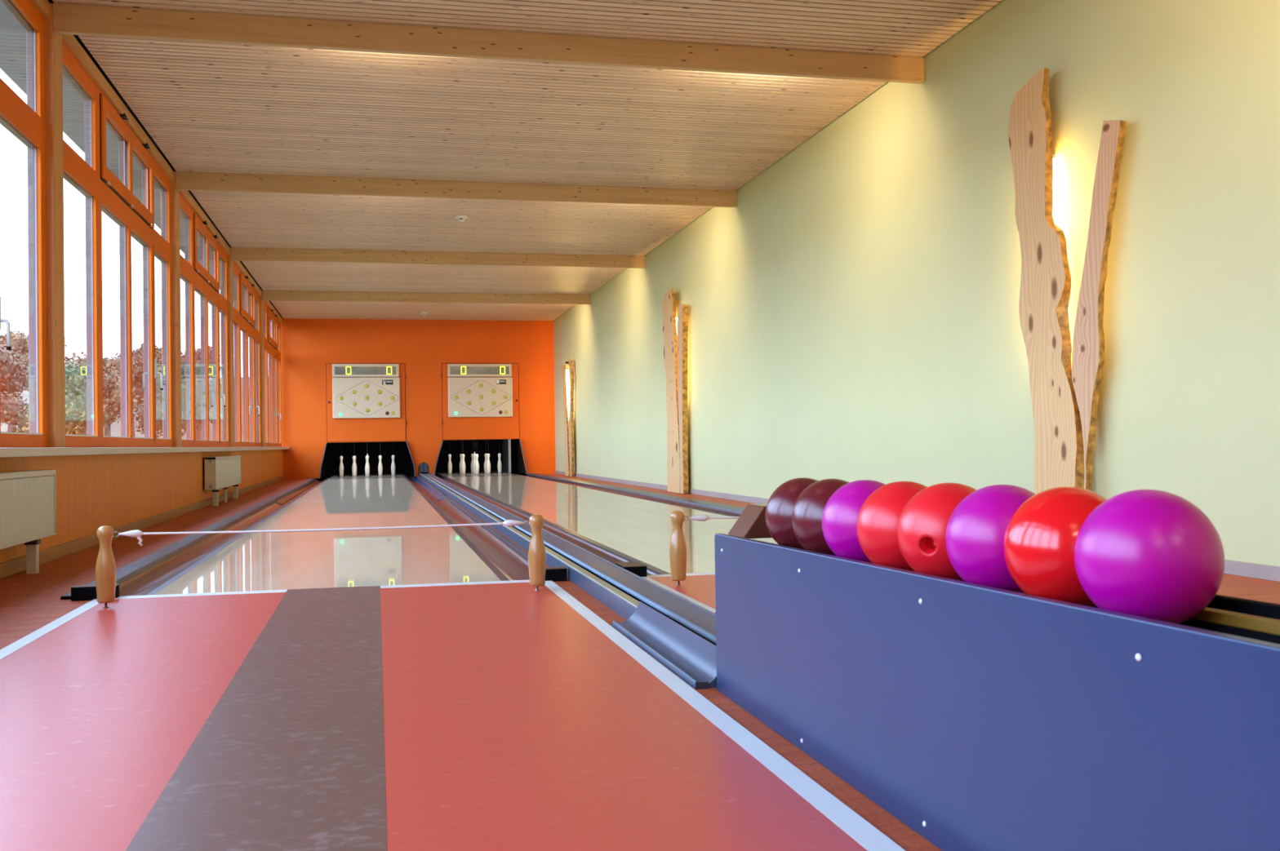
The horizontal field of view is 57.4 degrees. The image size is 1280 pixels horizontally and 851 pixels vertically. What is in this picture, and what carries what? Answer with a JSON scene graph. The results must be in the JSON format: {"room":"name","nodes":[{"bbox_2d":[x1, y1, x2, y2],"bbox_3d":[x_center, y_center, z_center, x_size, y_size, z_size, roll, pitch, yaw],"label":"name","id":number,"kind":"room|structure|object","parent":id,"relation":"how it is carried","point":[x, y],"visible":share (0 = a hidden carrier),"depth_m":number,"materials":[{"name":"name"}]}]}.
{"room":"sports facility","nodes":[
{"label":"sports facility","id":0,"kind":"room"},
{"bbox_2d":[0,449,284,563],"bbox_3d":[-3.763,0.482,8.770,0.160,0.545,25.980,-1,-1,-13],"label":"wall","id":1,"kind":"structure","parent":0,"point":[94,491],"depth_m":7.83,"materials":[{"name":"orange wood"}]},
{"bbox_2d":[0,0,48,448],"bbox_3d":[-2.734,-1.060,4.375,0.132,2.289,3.700,-1,-1,-13],"label":"window","id":2,"kind":"structure","parent":1,"relation":"in","point":[25,122],"depth_m":6.08,"materials":[{"name":"orange paint"}]},
{"bbox_2d":[44,3,65,447],"bbox_3d":[-3.186,-1.062,6.273,0.123,2.365,0.200,-1,-1,-13],"label":"window post","id":3,"kind":"object","parent":1,"relation":"on","point":[53,42],"visible":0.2,"depth_m":6.20,"materials":[{"name":"orange wood"}]},
{"bbox_2d":[62,40,173,447],"bbox_3d":[-3.592,-0.991,8.179,0.132,2.289,3.700,-1,-1,-13],"label":"window","id":4,"kind":"structure","parent":1,"relation":"in","point":[103,191],"depth_m":8.24,"materials":[{"name":"orange paint"}]},
{"bbox_2d":[0,475,284,579],"bbox_3d":[-3.674,0.719,8.784,0.016,0.068,25.978,-1,-1,-13],"label":"baseboard","id":5,"kind":"structure","parent":1,"relation":"attached to","point":[13,566],"depth_m":7.03,"materials":[{"name":"brown wood"}]},
{"bbox_2d":[0,447,289,457],"bbox_3d":[-3.659,0.186,8.798,0.155,0.042,25.978,-1,-1,-13],"label":"window sill","id":6,"kind":"structure","parent":1,"relation":"on","point":[39,451],"depth_m":6.83,"materials":[{"name":"orange wood"}]},
{"bbox_2d":[160,171,182,447],"bbox_3d":[-4.044,-0.993,10.076,0.123,2.365,0.200,-1,-1,-13],"label":"window post","id":7,"kind":"object","parent":1,"relation":"on","point":[175,246],"visible":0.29,"depth_m":10.00,"materials":[{"name":"orange wood"}]},
{"bbox_2d":[179,193,229,447],"bbox_3d":[-4.451,-0.922,11.983,0.132,2.289,3.700,-1,-1,-13],"label":"window","id":8,"kind":"structure","parent":1,"relation":"in","point":[210,285],"depth_m":12.00,"materials":[{"name":"orange paint"}]},
{"bbox_2d":[227,247,235,447],"bbox_3d":[-4.902,-0.924,13.880,0.123,2.365,0.200,-1,-1,-13],"label":"window post","id":9,"kind":"object","parent":1,"relation":"on","point":[230,268],"visible":0.34,"depth_m":13.80,"materials":[{"name":"orange wood"}]},
{"bbox_2d":[232,262,261,447],"bbox_3d":[-5.309,-0.853,15.786,0.132,2.289,3.700,-1,-1,-13],"label":"window","id":10,"kind":"structure","parent":1,"relation":"in","point":[246,325],"depth_m":15.76,"materials":[{"name":"orange paint"}]},
{"bbox_2d":[259,290,265,447],"bbox_3d":[-5.761,-0.855,17.684,0.123,2.365,0.200,-1,-1,-13],"label":"window post","id":11,"kind":"object","parent":1,"relation":"on","point":[261,302],"visible":0.36,"depth_m":17.60,"materials":[{"name":"orange wood"}]},
{"bbox_2d":[263,302,281,447],"bbox_3d":[-6.167,-0.783,19.590,0.132,2.289,3.700,-1,-1,-13],"label":"window","id":12,"kind":"structure","parent":1,"relation":"in","point":[272,326],"depth_m":19.67,"materials":[{"name":"orange paint"}]},
{"bbox_2d":[280,316,555,479],"bbox_3d":[-4.186,-0.545,22.063,5.215,3.005,0.100,-1,-1,-13],"label":"wall","id":13,"kind":"structure","parent":0,"point":[307,345],"depth_m":22.01,"materials":[{"name":"orange paint"}]},
{"bbox_2d":[31,0,282,323],"bbox_3d":[-3.791,-2.156,8.812,0.136,0.081,25.980,-1,-1,-13],"label":"trim","id":14,"kind":"structure","parent":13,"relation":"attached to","point":[70,41],"depth_m":8.25,"materials":[{"name":"brown wood"}]},
{"bbox_2d":[332,364,399,418],"bbox_3d":[-5.093,-0.642,21.746,1.223,1.009,0.088,-1,-1,-13],"label":"scoreboard","id":15,"kind":"object","parent":13,"relation":"attached to","point":[352,397],"visible":1,"depth_m":21.72,"materials":[{"name":"beige"}]},
{"bbox_2d":[325,363,406,442],"bbox_3d":[-5.098,-0.432,21.782,1.456,1.468,0.040,-1,-1,-13],"label":"service door","id":16,"kind":"structure","parent":13,"relation":"in","point":[367,429],"depth_m":21.77,"materials":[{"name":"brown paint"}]},
{"bbox_2d":[447,364,513,417],"bbox_3d":[-3.033,-0.666,22.212,1.223,1.010,0.088,-1,-1,-13],"label":"scoreboard","id":17,"kind":"object","parent":13,"relation":"attached to","point":[474,390],"visible":1,"depth_m":22.18,"materials":[{"name":"beige"}]},
{"bbox_2d":[495,379,505,384],"bbox_3d":[-2.659,-0.831,22.269,0.183,0.087,0.003,-1,-1,-13],"label":"print","id":18,"kind":"object","parent":17,"relation":"attached to","point":[497,381],"depth_m":22.27,"materials":[{"name":"beige"}]},
{"bbox_2d":[440,363,519,439],"bbox_3d":[-3.035,-0.461,22.248,1.476,1.460,0.040,-1,-1,-13],"label":"service door","id":19,"kind":"structure","parent":13,"relation":"in","point":[454,428],"depth_m":22.25,"materials":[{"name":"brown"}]},
{"bbox_2d":[316,471,527,481],"bbox_3d":[-4.449,-0.436,23.550,5.435,3.560,2.920,-1,-1,-13],"label":"wall","id":20,"kind":"structure","parent":0,"point":[324,477],"depth_m":24.81,"materials":[{"name":"orange paint"}]},
{"bbox_2d":[48,0,1002,320],"bbox_3d":[-1.282,-2.353,9.432,5.235,0.250,26.080,-1,-1,-13],"label":"ceiling","id":21,"kind":"structure","parent":0,"point":[206,107],"depth_m":8.58,"materials":[{"name":"brown wood"}]},
{"bbox_2d":[420,311,427,315],"bbox_3d":[-3.848,-1.988,20.802,0.132,0.058,0.132,-1,-1,-13],"label":"smoke detector","id":22,"kind":"object","parent":21,"relation":"attached to","point":[424,313],"visible":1,"depth_m":20.77,"materials":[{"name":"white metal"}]},
{"bbox_2d":[262,290,590,304],"bbox_3d":[-3.250,-1.992,18.192,5.023,0.153,0.054,-1,-1,-13],"label":"ceiling beam","id":23,"kind":"structure","parent":21,"relation":"attached to","point":[267,295],"depth_m":18.14,"materials":[{"name":"brown wood"}]},
{"bbox_2d":[231,247,644,268],"bbox_3d":[-2.392,-2.062,14.388,5.023,0.153,0.054,-1,-1,-13],"label":"ceiling beam","id":24,"kind":"structure","parent":21,"relation":"attached to","point":[240,254],"depth_m":14.33,"materials":[{"name":"brown wood"}]},
{"bbox_2d":[175,171,737,207],"bbox_3d":[-1.534,-2.131,10.585,5.023,0.153,0.054,-1,-1,-13],"label":"ceiling beam","id":25,"kind":"structure","parent":21,"relation":"attached to","point":[184,180],"depth_m":10.52,"materials":[{"name":"brown wood"}]},
{"bbox_2d":[454,214,467,222],"bbox_3d":[-1.857,-2.147,12.129,0.132,0.058,0.132,-1,-1,-13],"label":"smoke detector","id":26,"kind":"object","parent":21,"relation":"attached to","point":[460,218],"visible":1,"depth_m":12.09,"materials":[{"name":"white plastic"}]},
{"bbox_2d":[53,2,924,84],"bbox_3d":[-0.675,-2.200,6.781,5.023,0.153,0.054,-1,-1,-13],"label":"ceiling beam","id":27,"kind":"structure","parent":21,"relation":"attached to","point":[68,19],"depth_m":6.69,"materials":[{"name":"brown wood"}]},
{"bbox_2d":[0,473,1279,850],"bbox_3d":[-1.550,0.931,10.784,5.275,0.360,28.950,-1,-1,-13],"label":"floor","id":28,"kind":"structure","parent":0,"point":[28,603],"depth_m":4.42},
{"bbox_2d":[0,469,56,574],"bbox_3d":[-2.751,0.443,4.979,0.107,0.480,1.540,-1,-1,-13],"label":"radiator","id":29,"kind":"object","parent":28,"relation":"on","point":[28,498],"visible":1,"depth_m":5.32,"materials":[{"name":"beige metal"}]},
{"bbox_2d":[0,469,56,479],"bbox_3d":[-2.755,0.217,4.983,0.107,0.028,1.540,-1,-1,-13],"label":"grille","id":30,"kind":"object","parent":29,"relation":"attached to","point":[48,474],"depth_m":5.34,"materials":[{"name":"beige metal"}]},
{"bbox_2d":[70,584,119,601],"bbox_3d":[-2.083,0.639,4.468,0.162,0.053,0.057,-1,-1,-13],"label":"box","id":31,"kind":"object","parent":28,"relation":"on","point":[79,593],"visible":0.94,"depth_m":4.44,"materials":[{"name":"black plastic"}]},
{"bbox_2d":[60,477,328,599],"bbox_3d":[-3.985,0.844,13.049,0.331,0.073,17.518,-1,-1,-13],"label":"gutter","id":32,"kind":"object","parent":28,"relation":"on","point":[151,574],"visible":0.7,"depth_m":6.73,"materials":[{"name":"plastic"}]},
{"bbox_2d":[204,455,241,506],"bbox_3d":[-4.452,0.574,12.516,0.107,0.492,2.206,-1,-1,-13],"label":"radiator","id":33,"kind":"object","parent":28,"relation":"on","point":[220,472],"visible":1,"depth_m":11.96,"materials":[{"name":"beige metal"}]},
{"bbox_2d":[204,455,240,459],"bbox_3d":[-4.456,0.342,12.522,0.107,0.028,2.200,-1,-1,-13],"label":"grille","id":34,"kind":"object","parent":33,"relation":"attached to","point":[229,457],"depth_m":12.19,"materials":[{"name":"beige metal"}]},
{"bbox_2d":[155,474,501,595],"bbox_3d":[-3.422,0.848,14.392,1.358,0.030,19.890,-1,-1,-13],"label":"lane","id":35,"kind":"object","parent":28,"relation":"on","point":[275,561],"visible":0.86,"depth_m":6.50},
{"bbox_2d":[338,456,343,476],"bbox_3d":[-5.839,0.319,22.822,0.093,1.350,0.093,-1,-1,-13],"label":"pin","id":36,"kind":"object","parent":35,"relation":"on","point":[341,466],"visible":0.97,"depth_m":22.79,"materials":[{"name":"white plastic"}]},
{"bbox_2d":[351,456,356,476],"bbox_3d":[-5.543,0.311,22.633,0.093,1.350,0.093,-1,-1,-13],"label":"pin","id":37,"kind":"object","parent":35,"relation":"on","point":[353,466],"visible":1,"depth_m":22.60,"materials":[{"name":"white plastic"}]},
{"bbox_2d":[364,442,369,476],"bbox_3d":[-5.247,0.304,22.444,0.093,1.350,0.093,-1,-1,-13],"label":"pin","id":38,"kind":"object","parent":35,"relation":"on","point":[366,466],"visible":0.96,"depth_m":22.41,"materials":[{"name":"white"}]},
{"bbox_2d":[377,455,382,475],"bbox_3d":[-5.060,0.306,22.742,0.093,1.350,0.093,-1,-1,-13],"label":"pin","id":39,"kind":"object","parent":35,"relation":"on","point":[380,466],"visible":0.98,"depth_m":22.70,"materials":[{"name":"white plastic"}]},
{"bbox_2d":[391,449,395,475],"bbox_3d":[-4.874,0.308,23.041,0.093,1.350,0.093,-1,-1,-13],"label":"pin","id":40,"kind":"object","parent":35,"relation":"on","point":[393,464],"visible":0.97,"depth_m":23.00,"materials":[{"name":"white plastic"}]},
{"bbox_2d":[320,441,415,478],"bbox_3d":[-5.358,0.299,23.013,1.780,1.480,2.700,-1,-1,-13],"label":"pit","id":41,"kind":"object","parent":28,"relation":"on","point":[404,464],"visible":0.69,"depth_m":24.26,"materials":[{"name":"black"}]},
{"bbox_2d":[417,462,428,475],"bbox_3d":[-4.193,0.810,22.534,0.216,0.310,0.950,-1,-1,-13],"label":"tunnel","id":42,"kind":"object","parent":28,"relation":"on","point":[423,468],"visible":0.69,"depth_m":22.08,"materials":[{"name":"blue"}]},
{"bbox_2d":[0,580,905,850],"bbox_3d":[-0.457,0.591,1.251,1.753,0.004,7.062,-1,-1,-13],"label":"approach","id":43,"kind":"object","parent":28,"relation":"on","point":[514,716],"visible":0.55,"depth_m":2.27,"materials":[{"name":"red laminate"}]},
{"bbox_2d":[95,526,119,608],"bbox_3d":[-1.919,0.508,4.195,0.069,0.294,0.069,-1,-1,30],"label":"wooden peg","id":44,"kind":"object","parent":43,"relation":"on","point":[105,566],"visible":1,"depth_m":4.17,"materials":[{"name":"brown wood"}]},
{"bbox_2d":[118,520,524,546],"bbox_3d":[-1.160,0.400,4.352,1.461,0.060,0.028,-1,-1,-11],"label":"cord","id":45,"kind":"object","parent":44,"relation":"attached to","point":[137,534],"visible":1,"depth_m":4.33,"materials":[{"name":"white fabric"}]},
{"bbox_2d":[524,514,546,591],"bbox_3d":[-0.398,0.490,4.507,0.070,0.294,0.069,-1,-1,27],"label":"wooden peg","id":46,"kind":"object","parent":43,"relation":"on","point":[536,553],"visible":1,"depth_m":4.48,"materials":[{"name":"brown wood"}]},
{"bbox_2d":[402,474,529,581],"bbox_3d":[-2.637,0.847,14.569,0.250,0.072,19.890,-1,-1,-13],"label":"gutter","id":47,"kind":"object","parent":28,"relation":"on","point":[508,562],"visible":0.64,"depth_m":7.44,"materials":[{"name":"plastic"}]},
{"bbox_2d":[434,439,528,475],"bbox_3d":[-3.312,0.276,23.476,1.813,1.480,2.700,-1,-1,-13],"label":"pit","id":48,"kind":"object","parent":28,"relation":"on","point":[512,458],"visible":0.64,"depth_m":24.67,"materials":[{"name":"black"}]},
{"bbox_2d":[435,473,671,575],"bbox_3d":[-2.156,0.844,14.678,0.234,0.067,19.890,-1,-1,-13],"label":"gutter","id":49,"kind":"object","parent":28,"relation":"on","point":[606,553],"visible":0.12,"depth_m":7.41,"materials":[{"name":"plastic"}]},
{"bbox_2d":[545,567,567,582],"bbox_3d":[-0.356,0.619,4.860,0.099,0.053,0.060,-1,-1,-13],"label":"box","id":50,"kind":"object","parent":28,"relation":"on","point":[553,574],"visible":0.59,"depth_m":4.83,"materials":[{"name":"black plastic"}]},
{"bbox_2d":[418,473,715,645],"bbox_3d":[-1.898,0.749,12.410,0.197,0.063,19.870,-1,-1,-13],"label":"ball return track","id":51,"kind":"object","parent":28,"relation":"on","point":[620,589],"visible":0.57,"depth_m":4.62,"materials":[{"name":"blue metal"}]},
{"bbox_2d":[438,471,777,573],"bbox_3d":[-1.379,0.824,14.854,1.358,0.030,19.890,-1,-1,-13],"label":"lane","id":52,"kind":"object","parent":28,"relation":"on","point":[641,530],"visible":0.64,"depth_m":9.02,"materials":[{"name":"beige laminate"}]},
{"bbox_2d":[447,454,452,474],"bbox_3d":[-3.796,0.295,23.284,0.093,1.350,0.093,-1,-1,-13],"label":"pin","id":53,"kind":"object","parent":52,"relation":"on","point":[450,464],"visible":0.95,"depth_m":23.25,"materials":[{"name":"white plastic"}]},
{"bbox_2d":[458,453,462,474],"bbox_3d":[-3.610,0.297,23.582,0.093,1.350,0.093,-1,-1,-13],"label":"pin","id":54,"kind":"object","parent":52,"relation":"on","point":[460,455],"visible":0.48,"depth_m":23.55,"materials":[{"name":"white plastic"}]},
{"bbox_2d":[461,453,465,474],"bbox_3d":[-3.500,0.288,23.095,0.093,1.350,0.093,-1,-1,-13],"label":"pin","id":55,"kind":"object","parent":52,"relation":"on","point":[463,463],"visible":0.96,"depth_m":23.05,"materials":[{"name":"white plastic"}]},
{"bbox_2d":[470,453,473,473],"bbox_3d":[-3.424,0.299,23.881,0.093,1.350,0.093,-1,-1,-13],"label":"pin","id":56,"kind":"object","parent":52,"relation":"on","point":[472,455],"visible":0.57,"depth_m":23.84,"materials":[{"name":"white plastic"}]},
{"bbox_2d":[472,448,475,474],"bbox_3d":[-3.314,0.290,23.393,0.093,1.350,0.093,-1,-1,-13],"label":"pin","id":57,"kind":"object","parent":52,"relation":"on","point":[474,454],"visible":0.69,"depth_m":23.36,"materials":[{"name":"white"}]},
{"bbox_2d":[474,453,479,474],"bbox_3d":[-3.204,0.281,22.905,0.093,1.350,0.093,-1,-1,-13],"label":"pin","id":58,"kind":"object","parent":52,"relation":"on","point":[477,464],"visible":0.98,"depth_m":22.87,"materials":[{"name":"white plastic"}]},
{"bbox_2d":[484,453,487,473],"bbox_3d":[-3.127,0.292,23.691,0.093,1.350,0.093,-1,-1,-13],"label":"pin","id":59,"kind":"object","parent":52,"relation":"on","point":[485,455],"visible":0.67,"depth_m":23.65,"materials":[{"name":"white plastic"}]},
{"bbox_2d":[485,453,490,474],"bbox_3d":[-3.017,0.283,23.204,0.093,1.350,0.093,-1,-1,-13],"label":"pin","id":60,"kind":"object","parent":52,"relation":"on","point":[488,464],"visible":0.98,"depth_m":23.17,"materials":[{"name":"white plastic"}]},
{"bbox_2d":[497,453,502,473],"bbox_3d":[-2.831,0.284,23.502,0.093,1.350,0.093,-1,-1,-13],"label":"pin","id":61,"kind":"object","parent":52,"relation":"on","point":[499,464],"visible":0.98,"depth_m":23.46,"materials":[{"name":"white plastic"}]},
{"bbox_2d":[515,473,745,516],"bbox_3d":[-0.259,0.801,13.891,0.401,0.073,17.518,-1,-1,-13],"label":"gutter","id":62,"kind":"object","parent":28,"relation":"on","point":[700,505],"visible":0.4,"depth_m":12.19,"materials":[{"name":"plastic"}]},
{"bbox_2d":[611,601,716,689],"bbox_3d":[0.052,0.571,3.167,0.068,0.087,0.984,-1,-1,-13],"label":"chute","id":63,"kind":"object","parent":28,"relation":"on","point":[688,655],"visible":0.85,"depth_m":3.05,"materials":[{"name":"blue metal"}]},
{"bbox_2d":[641,572,715,613],"bbox_3d":[1.586,0.568,1.712,1.724,0.004,7.062,-1,-1,-13],"label":"approach","id":64,"kind":"object","parent":28,"relation":"on","point":[699,588],"visible":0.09,"depth_m":4.55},
{"bbox_2d":[614,561,647,577],"bbox_3d":[-0.039,0.618,4.999,0.099,0.050,0.192,-1,-1,-13],"label":"box","id":65,"kind":"object","parent":64,"relation":"on","point":[637,568],"visible":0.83,"depth_m":4.92,"materials":[{"name":"black plastic"}]},
{"bbox_2d":[669,511,688,585],"bbox_3d":[0.151,0.483,4.614,0.069,0.294,0.069,-1,-1,30],"label":"wooden peg","id":66,"kind":"object","parent":64,"relation":"on","point":[677,549],"visible":1,"depth_m":4.59,"materials":[{"name":"brown wood"}]},
{"bbox_2d":[688,515,739,521],"bbox_3d":[0.898,0.360,4.784,1.446,0.027,0.027,-1,-1,-13],"label":"cord","id":67,"kind":"object","parent":66,"relation":"attached to","point":[700,517],"visible":0.3,"depth_m":4.63,"materials":[{"name":"white fabric"}]},
{"bbox_2d":[714,503,1279,850],"bbox_3d":[0.609,0.365,1.220,0.219,0.425,3.025,-1,-1,-13],"label":"ball rack","id":68,"kind":"object","parent":28,"relation":"on","point":[978,717],"visible":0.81,"depth_m":1.43,"materials":[{"name":"blue laminate"}]},
{"bbox_2d":[764,477,818,550],"bbox_3d":[0.338,0.186,2.412,0.158,0.158,0.158,-1,-1,-13],"label":"ball","id":69,"kind":"object","parent":68,"relation":"on","point":[780,506],"visible":0.44,"depth_m":2.37,"materials":[{"name":"red plastic"}]},
{"bbox_2d":[791,479,849,556],"bbox_3d":[0.372,0.181,2.258,0.158,0.158,0.158,-1,-1,-13],"label":"ball","id":70,"kind":"object","parent":68,"relation":"on","point":[808,508],"visible":0.42,"depth_m":2.21,"materials":[{"name":"red plastic"}]},
{"bbox_2d":[822,480,885,564],"bbox_3d":[0.407,0.177,2.104,0.158,0.158,0.158,-1,-1,-13],"label":"ball","id":71,"kind":"object","parent":68,"relation":"on","point":[841,512],"visible":0.47,"depth_m":2.06,"materials":[{"name":"purple plastic"}]},
{"bbox_2d":[856,481,927,572],"bbox_3d":[0.442,0.172,1.950,0.158,0.158,0.158,-1,-1,-13],"label":"ball","id":72,"kind":"object","parent":68,"relation":"on","point":[878,517],"visible":0.56,"depth_m":1.90,"materials":[{"name":"red plastic"}]},
{"bbox_2d":[897,482,976,582],"bbox_3d":[0.476,0.167,1.796,0.158,0.158,0.158,-1,-1,-13],"label":"ball","id":73,"kind":"object","parent":68,"relation":"on","point":[922,524],"visible":0.57,"depth_m":1.75,"materials":[{"name":"red plastic"}]},
{"bbox_2d":[945,484,1035,594],"bbox_3d":[0.511,0.162,1.643,0.158,0.158,0.158,-1,-1,-13],"label":"ball","id":74,"kind":"object","parent":68,"relation":"on","point":[975,530],"visible":0.55,"depth_m":1.59,"materials":[{"name":"purple plastic"}]},
{"bbox_2d":[1003,486,1106,607],"bbox_3d":[0.546,0.157,1.489,0.158,0.158,0.158,-1,-1,-13],"label":"ball","id":75,"kind":"object","parent":68,"relation":"on","point":[1041,535],"visible":0.64,"depth_m":1.44,"materials":[{"name":"red plastic"}]},
{"bbox_2d":[1074,489,1224,624],"bbox_3d":[0.581,0.152,1.335,0.158,0.158,0.158,-1,-1,-13],"label":"ball","id":76,"kind":"object","parent":68,"relation":"on","point":[1153,554],"visible":0.84,"depth_m":1.28,"materials":[{"name":"purple plastic"}]},
{"bbox_2d":[553,0,1279,566],"bbox_3d":[1.294,-0.830,9.986,0.200,3.055,26.080,-1,-1,-13],"label":"wall","id":77,"kind":"structure","parent":0,"point":[854,316],"depth_m":6.70,"materials":[{"name":"green paint"}]},
{"bbox_2d":[561,360,574,476],"bbox_3d":[-1.245,-0.129,20.598,0.090,2.036,1.124,-1,-1,-13],"label":"wall lamp","id":78,"kind":"object","parent":77,"relation":"attached to","point":[568,425],"visible":1,"depth_m":20.35,"materials":[{"name":"brown wood"}]},
{"bbox_2d":[662,289,688,493],"bbox_3d":[0.426,-0.394,13.164,0.100,2.294,0.944,-1,-1,-13],"label":"wall lamp","id":79,"kind":"object","parent":77,"relation":"attached to","point":[675,328],"visible":1,"depth_m":13.08,"materials":[{"name":"brown wood"}]},
{"bbox_2d":[555,471,1279,582],"bbox_3d":[1.223,0.668,9.890,0.014,0.058,25.978,-1,-1,-13],"label":"baseboard","id":80,"kind":"structure","parent":77,"relation":"attached to","point":[1265,572],"depth_m":10.40,"materials":[{"name":"wood"}]},
{"bbox_2d":[1008,67,1126,493],"bbox_3d":[2.107,-0.586,5.712,0.100,2.407,0.942,-1,-1,-13],"label":"wall lamp","id":81,"kind":"object","parent":77,"relation":"attached to","point":[1059,392],"visible":0.98,"depth_m":5.77,"materials":[{"name":"brown wood"}]},
{"label":"outside","id":82,"kind":"structure","parent":0,"visible":0},
{"bbox_2d":[0,390,186,439],"bbox_3d":[-88.936,-4.080,103.043,120.000,16.846,150.000,-1,-1,-13],"label":"hillside","id":83,"kind":"structure","parent":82,"point":[115,427],"depth_m":76.94,"materials":[{"name":"brown plant"}]},
{"bbox_2d":[0,343,28,429],"bbox_3d":[-29.295,-0.934,52.636,3.593,6.561,3.534,0,-1,-29],"label":"tree","id":84,"kind":"object","parent":83,"relation":"on","point":[11,372],"visible":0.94,"depth_m":52.35,"materials":[{"name":"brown plant"}]},
{"bbox_2d":[0,330,29,432],"bbox_3d":[-37.506,-2.320,69.889,3.457,6.949,2.847,-1,-1,-15],"label":"tree","id":85,"kind":"object","parent":83,"relation":"on","point":[19,343],"visible":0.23,"depth_m":69.42,"materials":[{"name":"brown plant"}]},
{"bbox_2d":[7,361,108,435],"bbox_3d":[-22.913,0.013,46.507,3.204,5.075,3.496,-1,-1,10],"label":"tree","id":86,"kind":"object","parent":83,"relation":"on","point":[75,379],"visible":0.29,"depth_m":45.63,"materials":[{"name":"green plant"}]},
{"bbox_2d":[77,356,111,397],"bbox_3d":[-29.857,-1.054,63.377,3.037,5.609,3.511,-1,-1,-6],"label":"tree","id":87,"kind":"object","parent":83,"relation":"on","point":[105,360],"visible":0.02,"depth_m":62.98,"materials":[{"name":"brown plant"}]},
{"bbox_2d":[64,351,139,436],"bbox_3d":[-25.014,-0.605,54.660,3.497,5.893,3.522,-2,-1,44],"label":"tree","id":88,"kind":"object","parent":83,"relation":"on","point":[111,376],"visible":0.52,"depth_m":54.05,"materials":[{"name":"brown plant"}]},
{"bbox_2d":[119,349,159,437],"bbox_3d":[-31.163,-1.894,72.659,3.984,5.794,2.536,-1,-1,35],"label":"tree","id":89,"kind":"object","parent":83,"relation":"on","point":[139,357],"visible":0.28,"depth_m":71.75,"materials":[{"name":"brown plant"}]},
{"bbox_2d":[135,342,162,362],"bbox_3d":[-34.674,-3.399,83.110,3.625,5.182,3.411,-1,-1,20],"label":"tree","id":90,"kind":"object","parent":83,"relation":"on","point":[157,350],"visible":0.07,"depth_m":82.74,"materials":[{"name":"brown plant"}]},
{"bbox_2d":[133,349,198,438],"bbox_3d":[-19.257,-0.366,48.337,3.804,5.799,3.031,0,-1,-38],"label":"tree","id":91,"kind":"object","parent":83,"relation":"on","point":[140,415],"visible":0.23,"depth_m":47.62,"materials":[{"name":"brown plant"}]},
{"bbox_2d":[195,349,198,439],"bbox_3d":[-24.767,-1.461,65.524,2.743,6.278,3.511,-1,-1,-5],"label":"tree","id":92,"kind":"object","parent":83,"relation":"on","point":[196,354],"visible":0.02,"depth_m":65.36,"materials":[{"name":"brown plant"}]},
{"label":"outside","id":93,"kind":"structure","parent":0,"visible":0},
{"bbox_3d":[-94.318,3.762,50.420,158.140,0.300,260.000,-1,-1,-13],"label":"lawn","id":94,"kind":"structure","parent":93,"visible":0},
{"bbox_2d":[17,396,87,435],"bbox_3d":[-8.517,0.711,17.131,1.275,2.290,1.414,-1,-1,-13],"label":"shrub","id":95,"kind":"object","parent":94,"relation":"on","point":[70,410],"visible":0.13,"depth_m":17.18,"materials":[{"name":"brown plant"}]},
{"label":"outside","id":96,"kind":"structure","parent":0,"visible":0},
{"bbox_2d":[0,0,206,270],"bbox_3d":[-4.207,-2.337,8.977,0.640,0.400,27.480,-1,-1,-13],"label":"window panes","id":97,"kind":"object","parent":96,"point":[13,36],"depth_m":8.60,"materials":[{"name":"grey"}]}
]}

